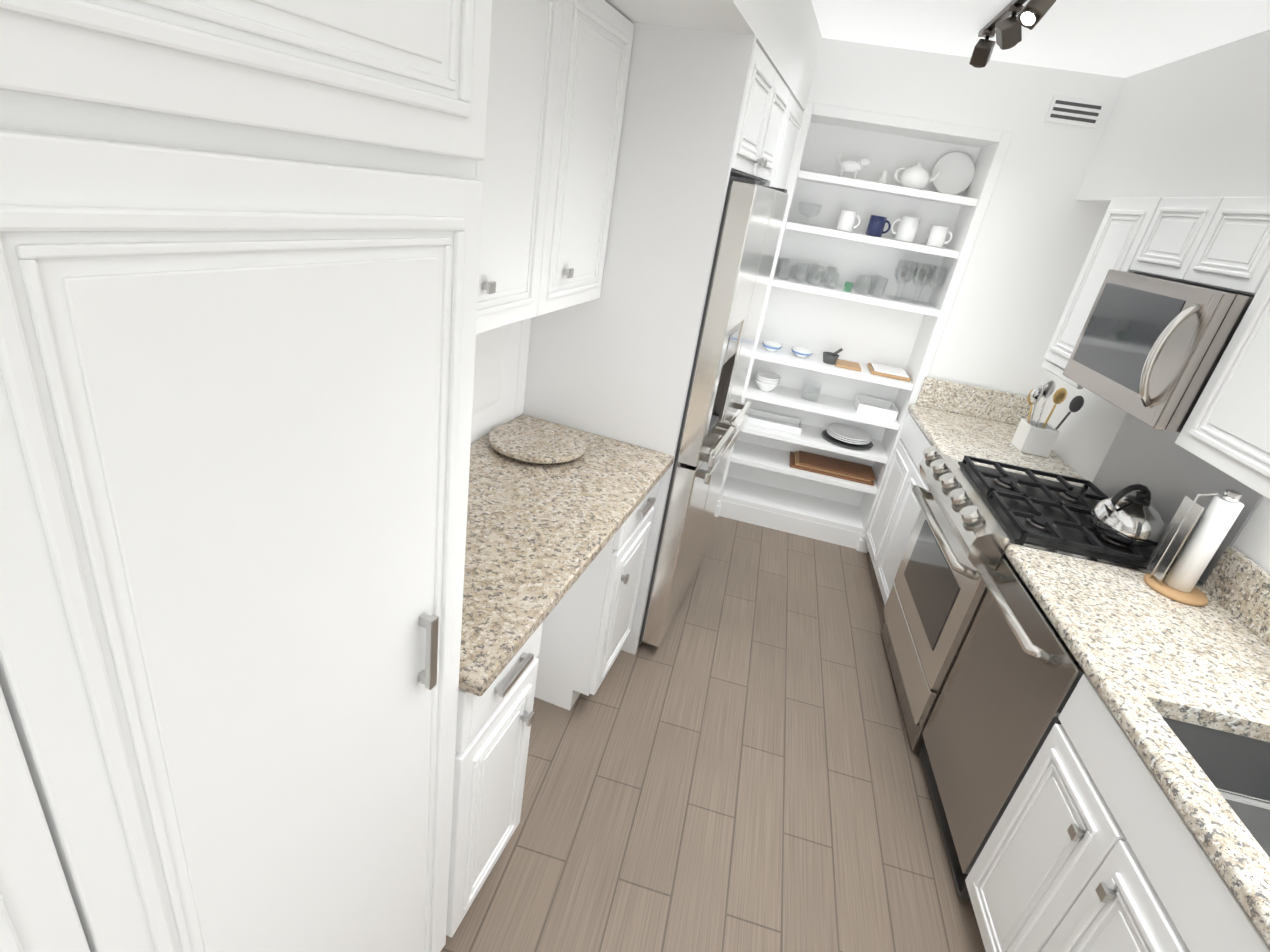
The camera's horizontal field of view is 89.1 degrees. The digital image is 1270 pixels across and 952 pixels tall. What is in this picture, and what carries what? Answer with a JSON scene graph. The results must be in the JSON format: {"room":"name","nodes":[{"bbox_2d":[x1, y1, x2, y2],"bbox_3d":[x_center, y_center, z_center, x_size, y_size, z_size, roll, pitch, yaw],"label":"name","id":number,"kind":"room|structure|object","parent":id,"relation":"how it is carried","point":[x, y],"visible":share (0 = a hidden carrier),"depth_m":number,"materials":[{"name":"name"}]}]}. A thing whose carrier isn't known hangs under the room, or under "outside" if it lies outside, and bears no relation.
{"room":"kitchen","nodes":[
{"label":"kitchen","id":0,"kind":"room"},
{"bbox_2d":[471,414,522,442],"bbox_3d":[-0.800,-0.123,1.261,0.100,2.440,6.800,16,25,14],"label":"wall","id":1,"kind":"structure","parent":0,"point":[489,432],"depth_m":2.19,"materials":[{"name":"white paint"}]},
{"bbox_2d":[471,318,530,441],"bbox_3d":[-0.589,-0.221,1.754,0.004,0.466,1.264,16,25,14],"label":"backsplash panel","id":2,"kind":"object","parent":1,"relation":"attached to","point":[509,406],"visible":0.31,"depth_m":2.22,"materials":[{"name":"white paint"}]},
{"bbox_2d":[472,326,504,414],"bbox_3d":[-0.479,-0.334,2.015,0.016,0.290,0.270,16,25,14],"label":"access hatch","id":3,"kind":"object","parent":2,"relation":"attached to","point":[488,366],"visible":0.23,"depth_m":2.05,"materials":[{"name":"white paint"}]},
{"bbox_2d":[473,0,576,333],"bbox_3d":[-0.388,-0.732,1.428,0.256,0.774,0.430,16,25,14],"label":"upper cabinet","id":4,"kind":"object","parent":1,"relation":"attached to","point":[545,171],"depth_m":1.46,"materials":[{"name":"white paint"}]},
{"bbox_2d":[549,0,634,312],"bbox_3d":[-0.243,-0.889,1.818,0.255,0.774,0.459,16,25,14],"label":"upper cabinet","id":5,"kind":"object","parent":1,"relation":"attached to","point":[603,38],"depth_m":1.78,"materials":[{"name":"white paint"}]},
{"bbox_2d":[730,43,789,181],"bbox_3d":[0.182,-1.278,2.277,0.618,0.329,0.829,16,25,14],"label":"upper cabinet","id":6,"kind":"object","parent":1,"relation":"attached to","point":[762,119],"visible":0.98,"depth_m":2.12,"materials":[{"name":"white paint"}]},
{"bbox_2d":[440,516,985,951],"bbox_3d":[0.069,1.308,1.499,5.800,0.060,6.900,13,25,8],"label":"floor","id":7,"kind":"structure","parent":0,"point":[732,762],"depth_m":2.10,"materials":[{"name":"wood"}]},
{"bbox_2d":[0,0,492,951],"bbox_3d":[-0.669,0.312,0.724,0.462,2.147,0.998,18,26,18],"label":"pantry cabinet","id":8,"kind":"object","parent":7,"relation":"on","point":[240,242],"visible":1,"depth_m":0.61,"materials":[{"name":"white paint"}]},
{"bbox_2d":[446,622,542,937],"bbox_3d":[-0.571,0.652,1.571,0.590,0.863,0.342,16,25,14],"label":"base cabinet","id":9,"kind":"object","parent":7,"relation":"on","point":[494,722],"visible":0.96,"depth_m":1.44,"materials":[{"name":"white paint"}]},
{"bbox_2d":[534,480,659,710],"bbox_3d":[-0.278,0.337,2.356,0.590,0.863,0.399,16,25,14],"label":"base cabinet","id":10,"kind":"object","parent":7,"relation":"on","point":[587,626],"visible":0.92,"depth_m":2.20,"materials":[{"name":"white paint"}]},
{"bbox_2d":[459,414,673,695],"bbox_3d":[-0.348,0.085,1.788,0.597,0.034,1.266,16,25,14],"label":"countertop","id":11,"kind":"structure","parent":10,"relation":"on","point":[539,536],"depth_m":1.67,"materials":[{"name":"stone"}]},
{"bbox_2d":[489,421,585,463],"bbox_3d":[-0.322,-0.109,2.137,0.320,0.030,0.320,16,25,14],"label":"lazy susan","id":12,"kind":"object","parent":11,"relation":"on","point":[536,442],"visible":1,"depth_m":2.10,"materials":[{"name":"beige stone"}]},
{"bbox_2d":[523,22,756,654],"bbox_3d":[-0.110,-0.316,2.279,0.595,2.150,0.028,16,25,14],"label":"partition panel","id":13,"kind":"object","parent":7,"relation":"on","point":[615,360],"visible":0.64,"depth_m":2.05,"materials":[{"name":"white paint"}]},
{"bbox_2d":[638,176,788,646],"bbox_3d":[0.082,-0.297,2.702,0.702,1.782,0.815,16,25,14],"label":"refrigerator","id":14,"kind":"object","parent":7,"relation":"on","point":[713,423],"visible":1,"depth_m":2.36,"materials":[{"name":"grey metal"}]},
{"bbox_2d":[865,377,1084,604],"bbox_3d":[1.580,0.177,3.138,0.579,1.065,0.795,12,25,6],"label":"base cabinet","id":15,"kind":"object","parent":7,"relation":"on","point":[956,421],"depth_m":3.19,"materials":[{"name":"stone"}]},
{"bbox_2d":[1011,380,1083,457],"bbox_3d":[1.815,-0.262,2.853,0.218,0.327,0.122,12,25,6],"label":"utensil crock","id":16,"kind":"object","parent":15,"relation":"on","point":[1037,437],"visible":0.98,"depth_m":2.84,"materials":[{"name":"white ceramic"}]},
{"bbox_2d":[920,558,1084,900],"bbox_3d":[1.275,0.788,1.918,0.653,0.850,0.540,12,25,6],"label":"dishwasher","id":17,"kind":"object","parent":7,"relation":"on","point":[1017,672],"visible":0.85,"depth_m":1.86,"materials":[{"name":"grey metal"}]},
{"bbox_2d":[881,446,1203,752],"bbox_3d":[1.372,0.488,2.471,0.709,0.958,0.722,12,25,6],"label":"gas range","id":18,"kind":"object","parent":7,"relation":"on","point":[971,516],"visible":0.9,"depth_m":2.31,"materials":[{"name":"silver metal"}]},
{"bbox_2d":[1088,484,1164,546],"bbox_3d":[1.590,0.105,2.076,0.227,0.175,0.200,12,25,6],"label":"kettle","id":19,"kind":"object","parent":18,"relation":"on","point":[1135,520],"visible":1,"depth_m":2.03,"materials":[{"name":"silver metal"}]},
{"bbox_2d":[965,545,1269,951],"bbox_3d":[1.115,1.073,0.771,0.599,1.285,2.890,12,25,6],"label":"base cabinet","id":20,"kind":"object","parent":7,"relation":"on","point":[1135,816],"depth_m":1.43,"materials":[{"name":"stone"}]},
{"bbox_2d":[1144,489,1243,606],"bbox_3d":[1.591,0.188,1.806,0.156,0.324,0.156,12,25,6],"label":"paper towel holder","id":21,"kind":"object","parent":20,"relation":"on","point":[1180,579],"visible":1,"depth_m":1.81,"materials":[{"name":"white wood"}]},
{"bbox_2d":[759,94,803,189],"bbox_3d":[0.271,-0.722,3.293,0.603,2.150,0.615,16,25,14],"label":"upper cabinet","id":22,"kind":"object","parent":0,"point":[787,147],"visible":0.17,"depth_m":2.77,"materials":[{"name":"white paint"}]},
{"bbox_2d":[722,38,1124,551],"bbox_3d":[0.881,-0.882,3.513,5.800,2.440,0.340,13,25,8],"label":"wall","id":23,"kind":"structure","parent":0,"point":[1038,230],"depth_m":3.17,"materials":[{"name":"white paint"}]},
{"bbox_2d":[721,170,977,532],"bbox_3d":[1.085,-0.625,3.549,0.830,1.800,0.298,13,25,8],"label":"built-in shelving","id":24,"kind":"object","parent":23,"relation":"attached to","point":[796,505],"visible":0.77,"depth_m":3.57,"materials":[{"name":"white paint"}]},
{"bbox_2d":[755,371,780,391],"bbox_3d":[0.746,-0.528,3.651,0.140,0.087,0.139,13,25,8],"label":"stacked bowls","id":25,"kind":"object","parent":24,"relation":"on","point":[767,381],"visible":1,"depth_m":3.62,"materials":[{"name":"white ceramic"}]},
{"bbox_2d":[762,340,782,351],"bbox_3d":[0.757,-0.715,3.570,0.114,0.044,0.114,13,25,8],"label":"bowl","id":26,"kind":"object","parent":24,"relation":"on","point":[771,346],"visible":1,"depth_m":3.55,"materials":[{"name":"white ceramic"}]},
{"bbox_2d":[747,409,801,434],"bbox_3d":[0.809,-0.318,3.752,0.315,0.040,0.170,13,25,8],"label":"serving dish","id":27,"kind":"object","parent":24,"relation":"on","point":[775,421],"visible":0.85,"depth_m":3.78,"materials":[{"name":"white ceramic"}]},
{"bbox_2d":[776,260,795,279],"bbox_3d":[0.786,-1.070,3.379,0.062,0.076,0.062,7,25,-6],"label":"glass","id":28,"kind":"object","parent":24,"relation":"on","point":[783,274],"depth_m":3.40,"materials":[{"name":"clear glass"}]},
{"bbox_2d":[791,347,812,357],"bbox_3d":[0.918,-0.678,3.557,0.119,0.038,0.119,13,25,8],"label":"bowl","id":29,"kind":"object","parent":24,"relation":"on","point":[801,352],"visible":1,"depth_m":3.54,"materials":[{"name":"white ceramic"}]},
{"bbox_2d":[793,262,812,282],"bbox_3d":[0.867,-1.061,3.363,0.062,0.095,0.062,7,25,-6],"label":"glass","id":30,"kind":"object","parent":24,"relation":"on","point":[799,277],"depth_m":3.36,"materials":[{"name":"clear glass"}]},
{"bbox_2d":[799,201,822,224],"bbox_3d":[0.889,-1.344,3.305,0.124,0.100,0.124,13,25,8],"label":"glass bowl","id":31,"kind":"object","parent":24,"relation":"on","point":[817,212],"visible":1,"depth_m":3.28,"materials":[{"name":"clear glass"}]},
{"bbox_2d":[801,380,821,401],"bbox_3d":[0.992,-0.478,3.623,0.096,0.095,0.095,13,25,8],"label":"glass jar","id":32,"kind":"object","parent":24,"relation":"on","point":[809,397],"visible":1,"depth_m":3.61,"materials":[{"name":"clear glass"}]},
{"bbox_2d":[809,263,829,285],"bbox_3d":[0.946,-1.042,3.352,0.062,0.095,0.062,7,25,-6],"label":"glass","id":33,"kind":"object","parent":24,"relation":"on","point":[814,268],"depth_m":3.37,"materials":[{"name":"clear glass"}]},
{"bbox_2d":[825,269,839,288],"bbox_3d":[1.021,-1.015,3.345,0.062,0.076,0.062,7,25,-6],"label":"glass","id":34,"kind":"object","parent":24,"relation":"on","point":[836,276],"depth_m":3.34,"materials":[{"name":"clear glass"}]},
{"bbox_2d":[790,450,875,485],"bbox_3d":[1.149,-0.058,3.778,0.478,0.040,0.230,13,25,8],"label":"tray","id":35,"kind":"object","parent":24,"relation":"on","point":[834,467],"visible":1,"depth_m":3.71,"materials":[{"name":"brown wood"}]},
{"bbox_2d":[823,348,842,363],"bbox_3d":[1.071,-0.658,3.505,0.101,0.091,0.089,13,25,8],"label":"mortar","id":36,"kind":"object","parent":24,"relation":"on","point":[830,358],"visible":1,"depth_m":3.49,"materials":[{"name":"grey stone"}]},
{"bbox_2d":[822,424,872,449],"bbox_3d":[1.217,-0.227,3.685,0.290,0.056,0.290,13,25,8],"label":"plate","id":37,"kind":"object","parent":24,"relation":"on","point":[848,437],"visible":0.98,"depth_m":3.65,"materials":[{"name":"grey ceramic"}]},
{"bbox_2d":[835,359,860,370],"bbox_3d":[1.161,-0.608,3.526,0.136,0.012,0.160,13,25,8],"label":"board","id":38,"kind":"object","parent":24,"relation":"on","point":[855,366],"visible":0.81,"depth_m":3.49,"materials":[{"name":"brown wood"}]},
{"bbox_2d":[843,282,853,291],"bbox_3d":[1.098,-0.974,3.321,0.044,0.045,0.044,13,25,8],"label":"glass votive","id":39,"kind":"object","parent":24,"relation":"on","point":[849,288],"visible":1,"depth_m":3.31,"materials":[{"name":"green glass"}]},
{"bbox_2d":[836,210,860,231],"bbox_3d":[1.081,-1.282,3.250,0.110,0.094,0.080,13,25,8],"label":"mug","id":40,"kind":"object","parent":24,"relation":"on","point":[846,220],"visible":1,"depth_m":3.23,"materials":[{"name":"white ceramic"}]},
{"bbox_2d":[837,154,870,178],"bbox_3d":[1.063,-1.514,3.168,0.164,0.103,0.056,13,25,8],"label":"figurine","id":41,"kind":"object","parent":24,"relation":"on","point":[851,166],"visible":0.94,"depth_m":3.15,"materials":[{"name":"white ceramic"}]},
{"bbox_2d":[854,273,888,297],"bbox_3d":[1.216,-0.978,3.312,0.141,0.095,0.064,13,25,8],"label":"glass","id":42,"kind":"object","parent":24,"relation":"on","point":[876,292],"depth_m":3.32,"materials":[{"name":"clear glass"}]},
{"bbox_2d":[853,394,898,420],"bbox_3d":[1.337,-0.382,3.590,0.211,0.055,0.200,13,25,8],"label":"baking dish","id":43,"kind":"object","parent":24,"relation":"on","point":[876,407],"visible":0.98,"depth_m":3.52,"materials":[{"name":"white ceramic"}]},
{"bbox_2d":[866,215,890,236],"bbox_3d":[1.219,-1.245,3.221,0.110,0.094,0.080,13,25,8],"label":"mug","id":44,"kind":"object","parent":24,"relation":"on","point":[876,226],"visible":1,"depth_m":3.20,"materials":[{"name":"blue ceramic"}]},
{"bbox_2d":[878,170,887,183],"bbox_3d":[1.222,-1.468,3.171,0.040,0.065,0.039,13,25,8],"label":"figurine","id":45,"kind":"object","parent":24,"relation":"on","point":[883,179],"visible":0.81,"depth_m":3.16,"materials":[{"name":"white ceramic"}]},
{"bbox_2d":[867,362,910,381],"bbox_3d":[1.379,-0.570,3.506,0.205,0.026,0.210,13,25,8],"label":"flat tray","id":46,"kind":"object","parent":24,"relation":"on","point":[888,371],"visible":1,"depth_m":3.44,"materials":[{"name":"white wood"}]},
{"bbox_2d":[890,216,920,242],"bbox_3d":[1.347,-1.241,3.236,0.131,0.113,0.096,13,25,8],"label":"mug","id":47,"kind":"object","parent":24,"relation":"on","point":[907,228],"visible":1,"depth_m":3.20,"materials":[{"name":"white ceramic"}]},
{"bbox_2d":[888,260,947,306],"bbox_3d":[1.447,-0.998,3.325,0.251,0.190,0.182,13,25,8],"label":"glasses","id":48,"kind":"object","parent":24,"relation":"on","point":[929,279],"visible":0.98,"depth_m":3.29,"materials":[{"name":"clear glass"}]},
{"bbox_2d":[894,162,941,189],"bbox_3d":[1.368,-1.454,3.129,0.212,0.120,0.136,13,25,8],"label":"teapot","id":49,"kind":"object","parent":24,"relation":"on","point":[916,176],"visible":0.96,"depth_m":3.10,"materials":[{"name":"white ceramic"}]},
{"bbox_2d":[926,225,952,247],"bbox_3d":[1.509,-1.181,3.188,0.110,0.094,0.080,13,25,8],"label":"mug","id":50,"kind":"object","parent":24,"relation":"on","point":[937,236],"visible":1,"depth_m":3.16,"materials":[{"name":"white ceramic"}]},
{"bbox_2d":[931,152,974,194],"bbox_3d":[1.569,-1.492,3.181,0.200,0.197,0.041,13,25,8],"label":"platter","id":51,"kind":"object","parent":24,"relation":"on","point":[956,175],"visible":0.92,"depth_m":3.18,"materials":[{"name":"white ceramic"}]},
{"bbox_2d":[714,102,1013,552],"bbox_3d":[1.095,-0.699,3.501,0.940,2.186,0.326,13,25,8],"label":"door frame","id":52,"kind":"structure","parent":23,"relation":"attached to","point":[800,527],"depth_m":3.16,"materials":[{"name":"white paint"}]},
{"bbox_2d":[1045,95,1105,127],"bbox_3d":[1.896,-1.569,2.779,0.210,0.100,0.008,13,25,8],"label":"air vent","id":53,"kind":"object","parent":23,"relation":"in","point":[1075,111],"visible":1,"depth_m":2.78,"materials":[{"name":"white metal"}]},
{"bbox_2d":[811,0,1269,77],"bbox_3d":[0.448,-0.934,0.459,5.800,0.060,6.900,13,25,8],"label":"ceiling","id":54,"kind":"structure","parent":0,"point":[1122,38],"depth_m":2.29,"materials":[{"name":"white paint"}]},
{"bbox_2d":[605,0,821,110],"bbox_3d":[-0.345,-0.958,0.643,0.595,0.290,6.600,16,25,14],"label":"soffit beam","id":55,"kind":"structure","parent":54,"relation":"attached to","point":[787,33],"depth_m":1.85,"materials":[{"name":"white paint"}]},
{"bbox_2d":[969,0,1055,67],"bbox_3d":[1.120,-1.309,1.755,0.094,0.138,1.510,13,25,8],"label":"track spotlight","id":56,"kind":"object","parent":54,"relation":"attached to","point":[1030,16],"visible":1,"depth_m":2.04,"materials":[{"name":"brown metal"}]},
{"bbox_2d":[1076,29,1269,204],"bbox_3d":[1.597,-0.359,0.286,0.180,0.477,6.600,12,25,6],"label":"soffit beam","id":57,"kind":"structure","parent":54,"relation":"attached to","point":[1197,125],"depth_m":2.19,"materials":[{"name":"white paint"}]},
{"bbox_2d":[1032,371,1269,582],"bbox_3d":[1.603,0.512,0.769,0.100,2.440,6.800,12,25,6],"label":"wall","id":58,"kind":"structure","parent":0,"point":[1088,430],"depth_m":2.69,"materials":[{"name":"white paint"}]},
{"bbox_2d":[1042,197,1149,387],"bbox_3d":[1.826,-0.659,2.360,0.294,0.635,0.336,12,25,6],"label":"upper cabinet","id":59,"kind":"object","parent":58,"relation":"attached to","point":[1118,226],"depth_m":2.39,"materials":[{"name":"white paint"}]},
{"bbox_2d":[1118,197,1209,278],"bbox_3d":[1.797,-0.712,1.984,0.294,0.236,0.311,12,25,6],"label":"upper cabinet","id":60,"kind":"object","parent":58,"relation":"attached to","point":[1167,224],"depth_m":2.04,"materials":[{"name":"white paint"}]},
{"bbox_2d":[1092,413,1262,582],"bbox_3d":[1.812,0.007,2.193,0.006,0.383,0.750,12,25,6],"label":"backsplash","id":61,"kind":"structure","parent":58,"relation":"attached to","point":[1165,469],"depth_m":2.20,"materials":[{"name":"grey paint"}]},
{"bbox_2d":[1170,196,1269,291],"bbox_3d":[1.740,-0.592,1.704,0.294,0.236,0.309,12,25,6],"label":"upper cabinet","id":62,"kind":"object","parent":58,"relation":"attached to","point":[1220,242],"depth_m":1.75,"materials":[{"name":"white paint"}]},
{"bbox_2d":[1063,269,1253,432],"bbox_3d":[1.666,-0.386,1.979,0.408,0.376,0.615,12,25,6],"label":"microwave","id":63,"kind":"object","parent":62,"relation":"attached to","point":[1148,350],"visible":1,"depth_m":1.85,"materials":[{"name":"silver metal"}]},
{"bbox_2d":[1175,240,1269,499],"bbox_3d":[1.632,-0.247,1.411,0.294,0.644,0.520,12,25,6],"label":"upper cabinet","id":64,"kind":"object","parent":58,"relation":"attached to","point":[1228,426],"depth_m":1.60,"materials":[{"name":"white paint"}]}
]}

